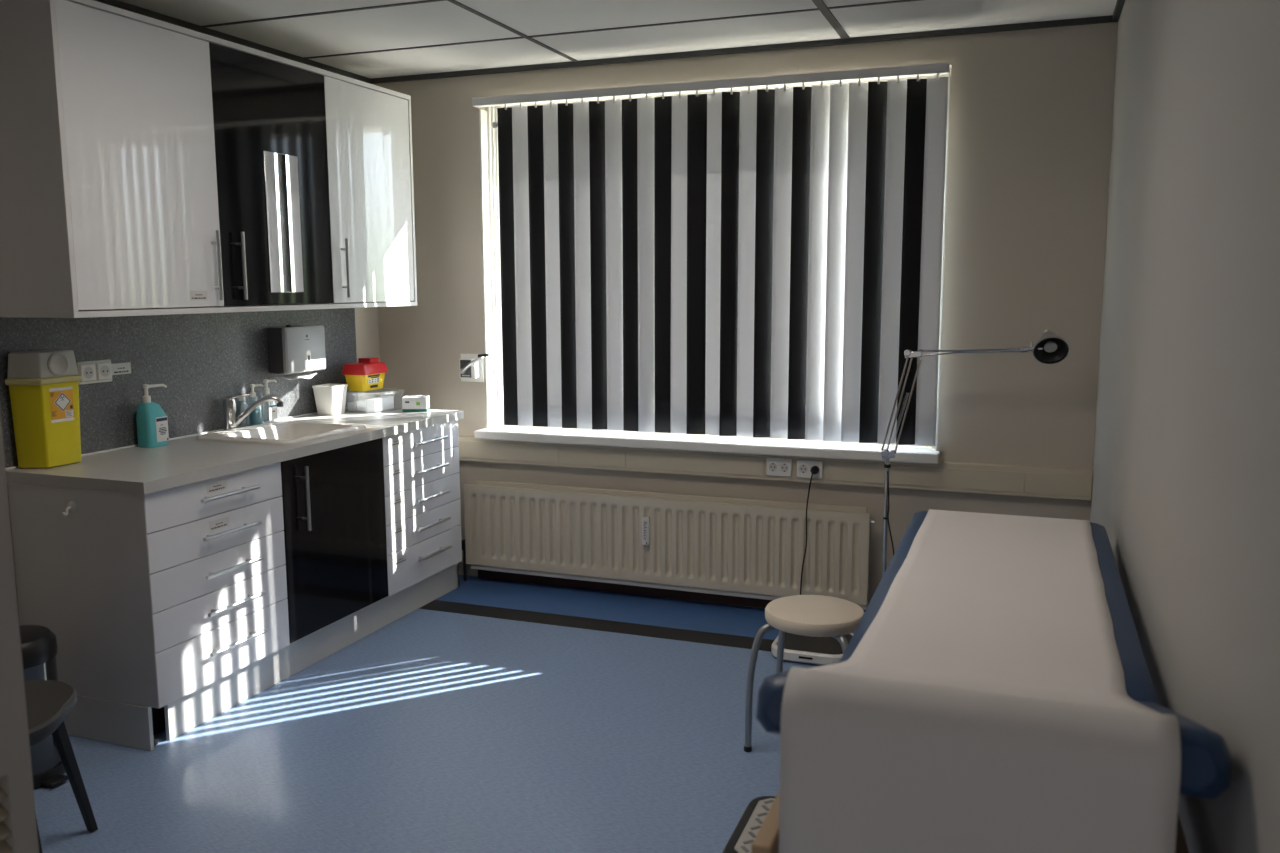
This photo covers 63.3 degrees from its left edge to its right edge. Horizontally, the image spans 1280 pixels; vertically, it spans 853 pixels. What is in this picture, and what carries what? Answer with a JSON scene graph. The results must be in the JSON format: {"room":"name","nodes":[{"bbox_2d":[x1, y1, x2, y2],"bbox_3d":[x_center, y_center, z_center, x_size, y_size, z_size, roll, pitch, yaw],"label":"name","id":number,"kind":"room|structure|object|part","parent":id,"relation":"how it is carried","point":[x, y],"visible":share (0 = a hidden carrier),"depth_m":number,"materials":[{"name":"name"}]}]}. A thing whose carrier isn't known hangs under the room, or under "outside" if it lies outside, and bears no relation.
{"room":"examination room","nodes":[
{"label":"examination room","id":0,"kind":"room"},
{"bbox_2d":[7,307,380,624],"bbox_3d":[-2.461,-0.138,2.814,0.200,2.540,6.390,3,8,20],"label":"wall","id":1,"kind":"structure","parent":0,"point":[366,318],"depth_m":5.33,"materials":[{"name":"beige paint"}]},
{"bbox_2d":[0,0,224,317],"bbox_3d":[-1.824,-0.883,3.558,0.409,0.994,0.659,3,8,20],"label":"upper cabinet","id":2,"kind":"object","parent":1,"relation":"attached to","point":[109,193],"visible":1,"depth_m":3.35,"materials":[{"name":"white laminate"}]},
{"bbox_3d":[-1.550,-0.591,3.801,0.038,0.253,0.014,3,8,20],"label":"handle","id":3,"kind":"part","parent":2,"relation":"part of","materials":[{"name":"silver metal"}]},
{"bbox_2d":[0,308,357,467],"bbox_3d":[-1.781,-0.211,4.332,0.010,0.546,1.970,3,8,20],"label":"backsplash","id":4,"kind":"structure","parent":1,"relation":"attached to","point":[202,359],"depth_m":4.14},
{"bbox_2d":[76,359,111,384],"bbox_3d":[-1.977,-0.198,3.766,0.017,0.082,0.146,3,8,20],"label":"wall socket","id":5,"kind":"object","parent":4,"relation":"attached to","point":[96,371],"visible":0.96,"depth_m":3.76,"materials":[{"name":"white plastic"}]},
{"bbox_2d":[111,362,130,374],"bbox_3d":[-1.942,-0.216,3.881,0.001,0.042,0.090,3,8,20],"label":"wall label","id":6,"kind":"object","parent":4,"relation":"attached to","point":[118,368],"visible":1,"depth_m":3.88,"materials":[{"name":"white paper"}]},
{"bbox_2d":[267,325,325,379],"bbox_3d":[-1.562,-0.341,4.732,0.110,0.248,0.277,3,8,20],"label":"paper towel dispenser","id":7,"kind":"object","parent":4,"relation":"attached to","point":[296,351],"visible":1,"depth_m":4.66,"materials":[{"name":"grey plastic"}]},
{"bbox_2d":[277,372,316,379],"bbox_3d":[-1.559,-0.229,4.717,0.070,0.030,0.221,3,8,20],"label":"hanging towel","id":8,"kind":"object","parent":7,"relation":"hanging from","point":[293,375],"depth_m":4.71,"materials":[{"name":"white paper"}]},
{"bbox_2d":[207,35,334,312],"bbox_3d":[-1.594,-0.967,4.168,0.409,0.994,0.655,3,8,20],"label":"upper cabinet","id":9,"kind":"object","parent":1,"relation":"attached to","point":[269,114],"visible":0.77,"depth_m":4.07,"materials":[{"name":"black laminate"}]},
{"bbox_3d":[-1.505,-0.607,3.919,0.038,0.253,0.014,3,8,20],"label":"handle","id":10,"kind":"part","parent":9,"relation":"part of","materials":[{"name":"silver metal"}]},
{"bbox_2d":[323,70,416,308],"bbox_3d":[-1.365,-1.051,4.773,0.409,0.994,0.650,3,8,20],"label":"upper cabinet","id":11,"kind":"object","parent":1,"relation":"attached to","point":[369,126],"visible":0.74,"depth_m":4.68,"materials":[{"name":"white laminate"}]},
{"bbox_3d":[-1.281,-0.689,4.513,0.038,0.253,0.014,3,8,20],"label":"handle","id":12,"kind":"part","parent":11,"relation":"part of","materials":[{"name":"silver metal"}]},
{"bbox_2d":[269,405,276,419],"bbox_3d":[-1.646,-0.078,4.584,0.060,0.135,0.070,3,8,20],"label":"label","id":13,"kind":"object","parent":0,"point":[272,411],"depth_m":4.58,"materials":[{"name":"white paper"}]},
{"bbox_2d":[34,575,853,852],"bbox_3d":[-0.742,1.261,2.359,3.860,0.120,6.390,3,8,20],"label":"floor","id":14,"kind":"structure","parent":0,"point":[492,715],"depth_m":3.40,"materials":[{"name":"blue laminate"}]},
{"bbox_2d":[0,412,38,852],"bbox_3d":[-1.139,0.305,1.194,0.158,2.068,0.895,3,8,20],"label":"door","id":15,"kind":"structure","parent":14,"relation":"on","point":[18,825],"depth_m":1.61,"materials":[{"name":"beige paint"}]},
{"bbox_2d":[0,787,12,852],"bbox_3d":[-1.124,0.894,1.312,0.035,0.599,0.735,3,8,20],"label":"vent grille","id":16,"kind":"object","parent":15,"relation":"attached to","point":[6,793],"depth_m":1.61,"materials":[{"name":"beige"}]},
{"bbox_2d":[19,625,67,789],"bbox_3d":[-1.916,0.858,3.175,0.260,0.460,0.282,-5,9,-31],"label":"pedal bin","id":17,"kind":"object","parent":14,"relation":"on","point":[38,643],"visible":0.48,"depth_m":3.15,"materials":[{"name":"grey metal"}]},
{"bbox_3d":[-1.923,0.670,3.159,0.256,0.082,0.256,3,8,20],"label":"bin lid","id":18,"kind":"part","parent":17,"relation":"part of","materials":[{"name":"black plastic"}]},
{"bbox_2d":[24,680,97,852],"bbox_3d":[-1.686,0.747,2.622,0.444,0.830,0.423,-2,8,-10],"label":"chair","id":19,"kind":"object","parent":14,"relation":"on","point":[48,702],"visible":0.66,"depth_m":2.76,"materials":[{"name":"grey wood"}]},
{"bbox_3d":[-1.490,0.980,2.538,0.111,0.391,0.033,4,9,30],"label":"leg","id":20,"kind":"part","parent":19,"relation":"part of","materials":[{"name":"black plastic"}]},
{"bbox_3d":[-1.673,0.749,2.624,0.415,0.059,0.420,-2,8,-11],"label":"seat","id":21,"kind":"part","parent":19,"relation":"part of","materials":[{"name":"grey"}]},
{"bbox_3d":[-1.555,0.940,2.834,0.033,0.391,0.111,4,9,30],"label":"leg","id":22,"kind":"part","parent":19,"relation":"part of","materials":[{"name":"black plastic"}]},
{"bbox_2d":[8,462,289,707],"bbox_3d":[-1.706,0.510,3.703,0.629,0.708,0.642,3,8,20],"label":"base cabinet","id":23,"kind":"object","parent":14,"relation":"on","point":[154,599],"visible":0.88,"depth_m":3.44,"materials":[{"name":"white laminate"}]},
{"bbox_2d":[62,501,76,515],"bbox_3d":[-1.853,0.267,3.358,0.040,0.043,0.039,3,8,20],"label":"hook","id":24,"kind":"object","parent":23,"relation":"attached to","point":[72,507],"visible":1,"depth_m":3.37,"materials":[{"name":"white plastic"}]},
{"bbox_3d":[-1.855,0.274,3.355,0.009,0.030,0.032,3,8,20],"label":"hook arm","id":25,"kind":"part","parent":24,"relation":"part of","materials":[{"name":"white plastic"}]},
{"bbox_3d":[-1.456,0.235,3.572,0.020,0.128,0.638,3,8,20],"label":"drawer","id":26,"kind":"part","parent":23,"relation":"part of","materials":[{"name":"white laminate"}]},
{"bbox_3d":[-1.456,0.365,3.589,0.020,0.128,0.638,3,8,20],"label":"drawer","id":27,"kind":"part","parent":23,"relation":"part of","materials":[{"name":"white laminate"}]},
{"bbox_3d":[-1.456,0.495,3.607,0.020,0.128,0.638,3,8,20],"label":"drawer","id":28,"kind":"part","parent":23,"relation":"part of","materials":[{"name":"white laminate"}]},
{"bbox_3d":[-1.455,0.625,3.625,0.020,0.128,0.638,3,8,20],"label":"drawer","id":29,"kind":"part","parent":23,"relation":"part of","materials":[{"name":"white laminate"}]},
{"bbox_3d":[-1.455,0.782,3.647,0.020,0.183,0.638,3,8,20],"label":"drawer","id":30,"kind":"part","parent":23,"relation":"part of","materials":[{"name":"white laminate"}]},
{"bbox_3d":[-1.422,0.231,3.584,0.038,0.014,0.270,3,8,20],"label":"handle","id":31,"kind":"part","parent":23,"relation":"part of","materials":[{"name":"silver metal"}]},
{"bbox_3d":[-1.421,0.361,3.602,0.038,0.014,0.270,3,8,20],"label":"handle","id":32,"kind":"part","parent":23,"relation":"part of","materials":[{"name":"silver metal"}]},
{"bbox_3d":[-1.421,0.491,3.619,0.038,0.014,0.270,3,8,20],"label":"handle","id":33,"kind":"part","parent":23,"relation":"part of","materials":[{"name":"silver metal"}]},
{"bbox_3d":[-1.420,0.621,3.637,0.038,0.014,0.270,3,8,20],"label":"handle","id":34,"kind":"part","parent":23,"relation":"part of","materials":[{"name":"silver metal"}]},
{"bbox_3d":[-1.420,0.759,3.656,0.038,0.014,0.270,3,8,20],"label":"handle","id":35,"kind":"part","parent":23,"relation":"part of","materials":[{"name":"silver metal"}]},
{"bbox_2d":[64,563,458,750],"bbox_3d":[-1.510,0.849,4.391,0.549,0.149,1.974,3,8,20],"label":"plinth","id":36,"kind":"object","parent":14,"relation":"on","point":[94,718],"visible":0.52,"depth_m":3.77,"materials":[{"name":"grey laminate"}]},
{"bbox_2d":[281,438,387,642],"bbox_3d":[-1.479,0.426,4.305,0.629,0.707,0.651,3,8,20],"label":"base cabinet","id":37,"kind":"object","parent":14,"relation":"on","point":[334,518],"visible":0.5,"depth_m":4.17,"materials":[{"name":"black laminate"}]},
{"bbox_2d":[5,407,463,493],"bbox_3d":[-1.490,0.050,4.255,0.610,0.046,1.965,3,8,20],"label":"countertop","id":38,"kind":"structure","parent":37,"relation":"on","point":[187,459],"depth_m":3.74,"materials":[{"name":"white laminate"}]},
{"bbox_2d":[5,349,81,467],"bbox_3d":[-2.009,-0.061,3.520,0.116,0.389,0.218,3,8,20],"label":"sharps container","id":39,"kind":"object","parent":38,"relation":"on","point":[43,384],"visible":1,"depth_m":3.47,"materials":[{"name":"yellow plastic"}]},
{"bbox_3d":[-2.013,-0.211,3.501,0.109,0.086,0.199,3,8,20],"label":"lid","id":40,"kind":"part","parent":39,"relation":"part of","materials":[{"name":"white plastic"}]},
{"bbox_2d":[51,393,72,416],"bbox_3d":[-1.958,-0.075,3.514,0.002,0.086,0.083,3,8,20],"label":"label","id":41,"kind":"object","parent":39,"relation":"attached to","point":[61,403],"depth_m":3.52,"materials":[{"name":"orange paper"}]},
{"bbox_2d":[136,384,168,447],"bbox_3d":[-1.860,-0.044,3.959,0.070,0.239,0.107,3,8,20],"label":"pump bottle","id":42,"kind":"object","parent":38,"relation":"on","point":[152,421],"visible":1,"depth_m":3.92,"materials":[{"name":"teal plastic"}]},
{"bbox_2d":[223,393,282,430],"bbox_3d":[-1.637,-0.063,4.393,0.243,0.156,0.058,-3,8,-17],"label":"tap","id":43,"kind":"object","parent":38,"relation":"on","point":[229,402],"visible":0.97,"depth_m":4.36,"materials":[{"name":"silver metal"}]},
{"bbox_3d":[-1.693,-0.128,4.371,0.116,0.022,0.022,-4,8,-23],"label":"lever","id":44,"kind":"part","parent":43,"relation":"part of","materials":[{"name":"silver metal"}]},
{"bbox_3d":[-1.627,-0.062,4.397,0.211,0.136,0.025,-3,8,-17],"label":"spout","id":45,"kind":"part","parent":43,"relation":"part of","materials":[{"name":"silver metal"}]},
{"bbox_2d":[246,384,262,425],"bbox_3d":[-1.675,-0.093,4.506,0.055,0.185,0.072,3,8,20],"label":"soap bottle","id":46,"kind":"object","parent":38,"relation":"on","point":[255,417],"visible":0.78,"depth_m":4.49,"materials":[{"name":"teal plastic"}]},
{"bbox_2d":[263,379,276,419],"bbox_3d":[-1.645,-0.110,4.583,0.060,0.198,0.077,3,8,20],"label":"soap bottle","id":47,"kind":"object","parent":38,"relation":"on","point":[272,411],"visible":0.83,"depth_m":4.57,"materials":[{"name":"white plastic"}]},
{"bbox_2d":[197,420,365,444],"bbox_3d":[-1.473,0.091,4.311,0.460,0.154,0.530,3,8,20],"label":"sink","id":48,"kind":"object","parent":38,"relation":"in","point":[283,432],"visible":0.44,"depth_m":4.39,"materials":[{"name":"white ceramic"}]},
{"bbox_2d":[312,384,347,414],"bbox_3d":[-1.471,-0.128,4.932,0.118,0.138,0.134,3,8,20],"label":"tub","id":49,"kind":"object","parent":38,"relation":"on","point":[330,399],"visible":1,"depth_m":4.89,"materials":[{"name":"white plastic"}]},
{"bbox_2d":[347,396,393,411],"bbox_3d":[-1.311,-0.127,5.066,0.248,0.099,0.248,3,8,20],"label":"storage box","id":50,"kind":"object","parent":38,"relation":"on","point":[382,403],"visible":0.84,"depth_m":5.01,"materials":[{"name":"plastic"}]},
{"bbox_2d":[342,357,387,390],"bbox_3d":[-1.346,-0.257,5.085,0.135,0.152,0.210,3,8,20],"label":"box","id":51,"kind":"object","parent":50,"relation":"on","point":[368,374],"visible":1,"depth_m":5.02,"materials":[{"name":"yellow plastic"}]},
{"bbox_3d":[-1.347,-0.285,5.079,0.135,0.050,0.205,3,8,20],"label":"lid","id":52,"kind":"part","parent":51,"relation":"part of","materials":[{"name":"red plastic"}]},
{"bbox_2d":[368,374,379,387],"bbox_3d":[-1.298,-0.221,5.056,0.007,0.062,0.100,3,8,20],"label":"print","id":53,"kind":"object","parent":51,"relation":"attached to","point":[373,379],"depth_m":5.06,"materials":[{"name":"white"}]},
{"bbox_2d":[402,395,429,411],"bbox_3d":[-1.091,-0.112,5.055,0.117,0.070,0.105,-1,8,-3],"label":"carton","id":54,"kind":"object","parent":38,"relation":"on","point":[410,403],"visible":1,"depth_m":5.00,"materials":[{"name":"white cardboard"}]},
{"bbox_3d":[-1.280,0.275,3.970,0.038,0.250,0.014,3,8,20],"label":"handle","id":55,"kind":"part","parent":37,"relation":"part of","materials":[{"name":"silver metal"}]},
{"bbox_2d":[383,420,461,595],"bbox_3d":[-1.254,0.344,4.902,0.629,0.708,0.633,3,8,20],"label":"base cabinet","id":56,"kind":"object","parent":14,"relation":"on","point":[422,477],"visible":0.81,"depth_m":4.77,"materials":[{"name":"white laminate"}]},
{"bbox_3d":[-1.004,0.070,4.770,0.020,0.128,0.629,3,8,20],"label":"drawer","id":57,"kind":"part","parent":56,"relation":"part of","materials":[{"name":"white laminate"}]},
{"bbox_3d":[-1.004,0.200,4.788,0.020,0.128,0.629,3,8,20],"label":"drawer","id":58,"kind":"part","parent":56,"relation":"part of","materials":[{"name":"white laminate"}]},
{"bbox_3d":[-1.003,0.329,4.806,0.020,0.128,0.629,3,8,20],"label":"drawer","id":59,"kind":"part","parent":56,"relation":"part of","materials":[{"name":"white laminate"}]},
{"bbox_3d":[-1.003,0.459,4.823,0.020,0.128,0.629,3,8,20],"label":"drawer","id":60,"kind":"part","parent":56,"relation":"part of","materials":[{"name":"white laminate"}]},
{"bbox_3d":[-1.002,0.616,4.845,0.020,0.183,0.629,3,8,20],"label":"drawer","id":61,"kind":"part","parent":56,"relation":"part of","materials":[{"name":"white laminate"}]},
{"bbox_3d":[-0.969,0.195,4.800,0.038,0.014,0.270,3,8,20],"label":"handle","id":62,"kind":"part","parent":56,"relation":"part of","materials":[{"name":"silver metal"}]},
{"bbox_3d":[-0.969,0.066,4.782,0.038,0.014,0.270,3,8,20],"label":"handle","id":63,"kind":"part","parent":56,"relation":"part of","materials":[{"name":"silver metal"}]},
{"bbox_3d":[-0.968,0.325,4.818,0.038,0.014,0.270,3,8,20],"label":"handle","id":64,"kind":"part","parent":56,"relation":"part of","materials":[{"name":"silver metal"}]},
{"bbox_3d":[-0.968,0.455,4.835,0.038,0.014,0.270,3,8,20],"label":"handle","id":65,"kind":"part","parent":56,"relation":"part of","materials":[{"name":"silver metal"}]},
{"bbox_3d":[-0.968,0.594,4.854,0.038,0.014,0.270,3,8,20],"label":"handle","id":66,"kind":"part","parent":56,"relation":"part of","materials":[{"name":"silver metal"}]},
{"bbox_2d":[722,796,775,852],"bbox_3d":[0.410,1.075,2.491,0.425,0.203,0.395,3,8,20],"label":"step stool","id":67,"kind":"object","parent":14,"relation":"on","point":[744,834],"visible":0.15,"depth_m":2.52,"materials":[{"name":"black plastic"}]},
{"bbox_2d":[744,595,864,751],"bbox_3d":[0.566,0.818,3.388,0.369,0.468,0.320,4,9,28],"label":"stool","id":68,"kind":"object","parent":14,"relation":"on","point":[805,615],"visible":0.64,"depth_m":3.33,"materials":[{"name":"beige leather"}]},
{"bbox_3d":[0.401,0.837,3.360,0.126,0.417,0.023,-2,8,-10],"label":"leg","id":69,"kind":"part","parent":68,"relation":"part of","materials":[{"name":"grey metal"}]},
{"bbox_3d":[0.502,0.811,3.543,0.023,0.418,0.126,-3,8,-22],"label":"leg","id":70,"kind":"part","parent":68,"relation":"part of","materials":[{"name":"grey metal"}]},
{"bbox_3d":[0.565,0.609,3.360,0.320,0.048,0.320,3,8,20],"label":"seat","id":71,"kind":"part","parent":68,"relation":"part of","materials":[{"name":"beige"}]},
{"bbox_3d":[0.630,0.853,3.237,0.023,0.418,0.126,-3,8,-22],"label":"leg","id":72,"kind":"part","parent":68,"relation":"part of","materials":[{"name":"grey metal"}]},
{"bbox_2d":[771,632,852,664],"bbox_3d":[0.723,0.906,4.278,0.325,0.051,0.326,3,8,20],"label":"bathroom scale","id":73,"kind":"object","parent":14,"relation":"on","point":[797,648],"visible":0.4,"depth_m":4.18,"materials":[{"name":"white plastic"}]},
{"bbox_2d":[881,330,1069,576],"bbox_3d":[1.297,0.271,4.199,0.758,1.326,0.184,3,8,20],"label":"lamp","id":74,"kind":"object","parent":14,"relation":"on","point":[1051,348],"visible":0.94,"depth_m":4.19,"materials":[{"name":"silver metal"}]},
{"bbox_3d":[1.068,-0.087,4.243,0.148,0.404,0.030,3,8,20],"label":"arm","id":75,"kind":"part","parent":74,"relation":"part of","materials":[{"name":"silver metal"}]},
{"bbox_3d":[1.305,-0.292,4.110,0.391,0.044,0.025,3,9,24],"label":"arm","id":76,"kind":"part","parent":74,"relation":"part of","materials":[{"name":"silver metal"}]},
{"bbox_3d":[1.576,-0.306,3.980,0.048,0.044,0.041,3,8,20],"label":"bulb","id":77,"kind":"part","parent":74,"relation":"part of","materials":[{"name":"grey glass"}]},
{"bbox_3d":[1.578,-0.301,3.982,0.131,0.126,0.126,3,8,20],"label":"lamp shade","id":78,"kind":"part","parent":74,"relation":"part of","materials":[{"name":"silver metal"}]},
{"bbox_2d":[751,511,1230,852],"bbox_3d":[0.782,0.715,2.323,0.600,0.960,1.998,3,8,20],"label":"couch","id":79,"kind":"object","parent":14,"relation":"on","point":[1205,755],"visible":0.2,"depth_m":1.56,"materials":[{"name":"blue leather"}]},
{"bbox_3d":[0.765,0.516,2.266,0.582,0.062,1.915,3,8,20],"label":"couch frame","id":80,"kind":"part","parent":79,"relation":"part of","materials":[{"name":"brown wood"}]},
{"bbox_2d":[779,509,1180,852],"bbox_3d":[0.772,0.582,2.303,0.490,0.710,2.022,3,8,20],"label":"cover","id":81,"kind":"object","parent":79,"relation":"on","point":[985,706],"visible":1,"depth_m":1.39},
{"bbox_2d":[756,663,1230,798],"bbox_3d":[0.526,0.453,1.600,0.600,0.243,0.543,3,8,20],"label":"cushion","id":82,"kind":"object","parent":79,"relation":"on","point":[1205,755],"depth_m":1.26,"materials":[{"name":"blue leather"}]},
{"bbox_2d":[839,511,1158,703],"bbox_3d":[0.882,0.407,2.541,0.564,0.085,1.446,3,8,20],"label":"seat cushion","id":83,"kind":"object","parent":79,"relation":"on","point":[1138,682],"depth_m":2.27,"materials":[{"name":"blue leather"}]},
{"bbox_2d":[95,0,1124,83],"bbox_3d":[-0.751,-1.363,2.000,3.860,0.142,6.390,3,8,20],"label":"ceiling","id":84,"kind":"structure","parent":0,"point":[368,41],"depth_m":4.16,"materials":[{"name":"white tile"}]},
{"bbox_2d":[373,22,1117,600],"bbox_3d":[0.313,-0.445,4.985,3.460,2.540,0.340,3,8,20],"label":"wall","id":85,"kind":"structure","parent":0,"point":[1029,148],"depth_m":4.38,"materials":[{"name":"beige paint"}]},
{"bbox_2d":[459,353,488,381],"bbox_3d":[-0.829,-0.295,5.195,0.214,0.154,0.107,3,8,20],"label":"window crank","id":86,"kind":"structure","parent":85,"relation":"in","point":[471,365],"depth_m":5.22,"materials":[{"name":"white plastic"}]},
{"bbox_3d":[-0.842,-0.310,5.178,0.146,0.101,0.024,5,9,31],"label":"crank arm","id":87,"kind":"part","parent":86,"relation":"part of","materials":[{"name":"silver metal"}]},
{"bbox_3d":[-0.775,-0.350,5.123,0.068,0.025,0.025,3,8,20],"label":"crank knob","id":88,"kind":"part","parent":86,"relation":"part of","materials":[{"name":"black plastic"}]},
{"bbox_2d":[461,480,874,609],"bbox_3d":[0.063,0.577,4.958,2.079,0.522,0.148,3,8,20],"label":"radiator","id":89,"kind":"object","parent":85,"relation":"attached to","point":[748,548],"visible":0.99,"depth_m":4.88,"materials":[{"name":"cream enamel"},{"name":"metal"}]},
{"bbox_3d":[0.088,0.524,4.963,1.960,0.419,0.016,3,8,20],"label":"panel","id":90,"kind":"part","parent":89,"relation":"part of","materials":[{"name":"beige metal"}]},
{"bbox_2d":[478,570,869,611],"bbox_3d":[0.517,0.807,4.890,2.900,0.085,0.014,3,8,20],"label":"baseboard","id":91,"kind":"structure","parent":85,"relation":"attached to","point":[676,594],"depth_m":5.10,"materials":[{"name":"black"}]},
{"bbox_2d":[474,68,950,463],"bbox_3d":[0.265,-0.727,4.819,2.240,1.659,0.280,3,8,20],"label":"window","id":92,"kind":"structure","parent":85,"relation":"in","point":[495,429],"depth_m":5.04,"materials":[{"name":"white plastic"}]},
{"bbox_3d":[0.254,0.079,4.894,2.240,0.042,0.205,3,8,20],"label":"sill","id":93,"kind":"part","parent":92,"relation":"part of","materials":[{"name":"white stone"}]},
{"bbox_2d":[472,63,949,445],"bbox_3d":[0.256,-0.757,4.787,2.206,1.583,0.162,3,8,20],"label":"vertical blind","id":94,"kind":"object","parent":92,"relation":"attached to","point":[759,263],"visible":0.98,"depth_m":4.67,"materials":[{"name":"grey fabric"}]},
{"bbox_3d":[-0.714,-1.036,5.144,0.033,0.875,0.013,-2,8,-16],"label":"pull cord","id":95,"kind":"part","parent":94,"relation":"part of","materials":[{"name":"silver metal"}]},
{"bbox_2d":[459,435,1092,500],"bbox_3d":[0.247,0.165,4.884,3.460,0.124,0.050,3,8,20],"label":"cable trunking","id":96,"kind":"object","parent":85,"relation":"attached to","point":[997,479],"visible":0.86,"depth_m":4.67,"materials":[{"name":"beige plastic"}]},
{"bbox_2d":[766,457,791,476],"bbox_3d":[0.631,0.185,4.710,0.116,0.082,0.019,3,8,20],"label":"double socket","id":97,"kind":"object","parent":96,"relation":"attached to","point":[774,466],"visible":1,"depth_m":4.70,"materials":[{"name":"white plastic"}]},
{"bbox_2d":[797,459,822,478],"bbox_3d":[0.763,0.191,4.661,0.116,0.082,0.019,3,8,20],"label":"double socket","id":98,"kind":"object","parent":96,"relation":"attached to","point":[804,466],"visible":0.99,"depth_m":4.66,"materials":[{"name":"white plastic"}]},
{"bbox_2d":[800,466,818,594],"bbox_3d":[0.755,0.539,4.582,0.084,0.706,0.229,0,8,3],"label":"power cord","id":99,"kind":"object","parent":98,"relation":"hanging from","point":[814,470],"visible":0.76,"depth_m":4.61,"materials":[{"name":"black plastic"}]},
{"bbox_2d":[1090,0,1279,852],"bbox_3d":[0.968,0.025,1.543,0.200,2.540,6.390,3,8,20],"label":"wall","id":100,"kind":"structure","parent":0,"point":[1186,484],"depth_m":1.72,"materials":[{"name":"beige paint"}]}
]}

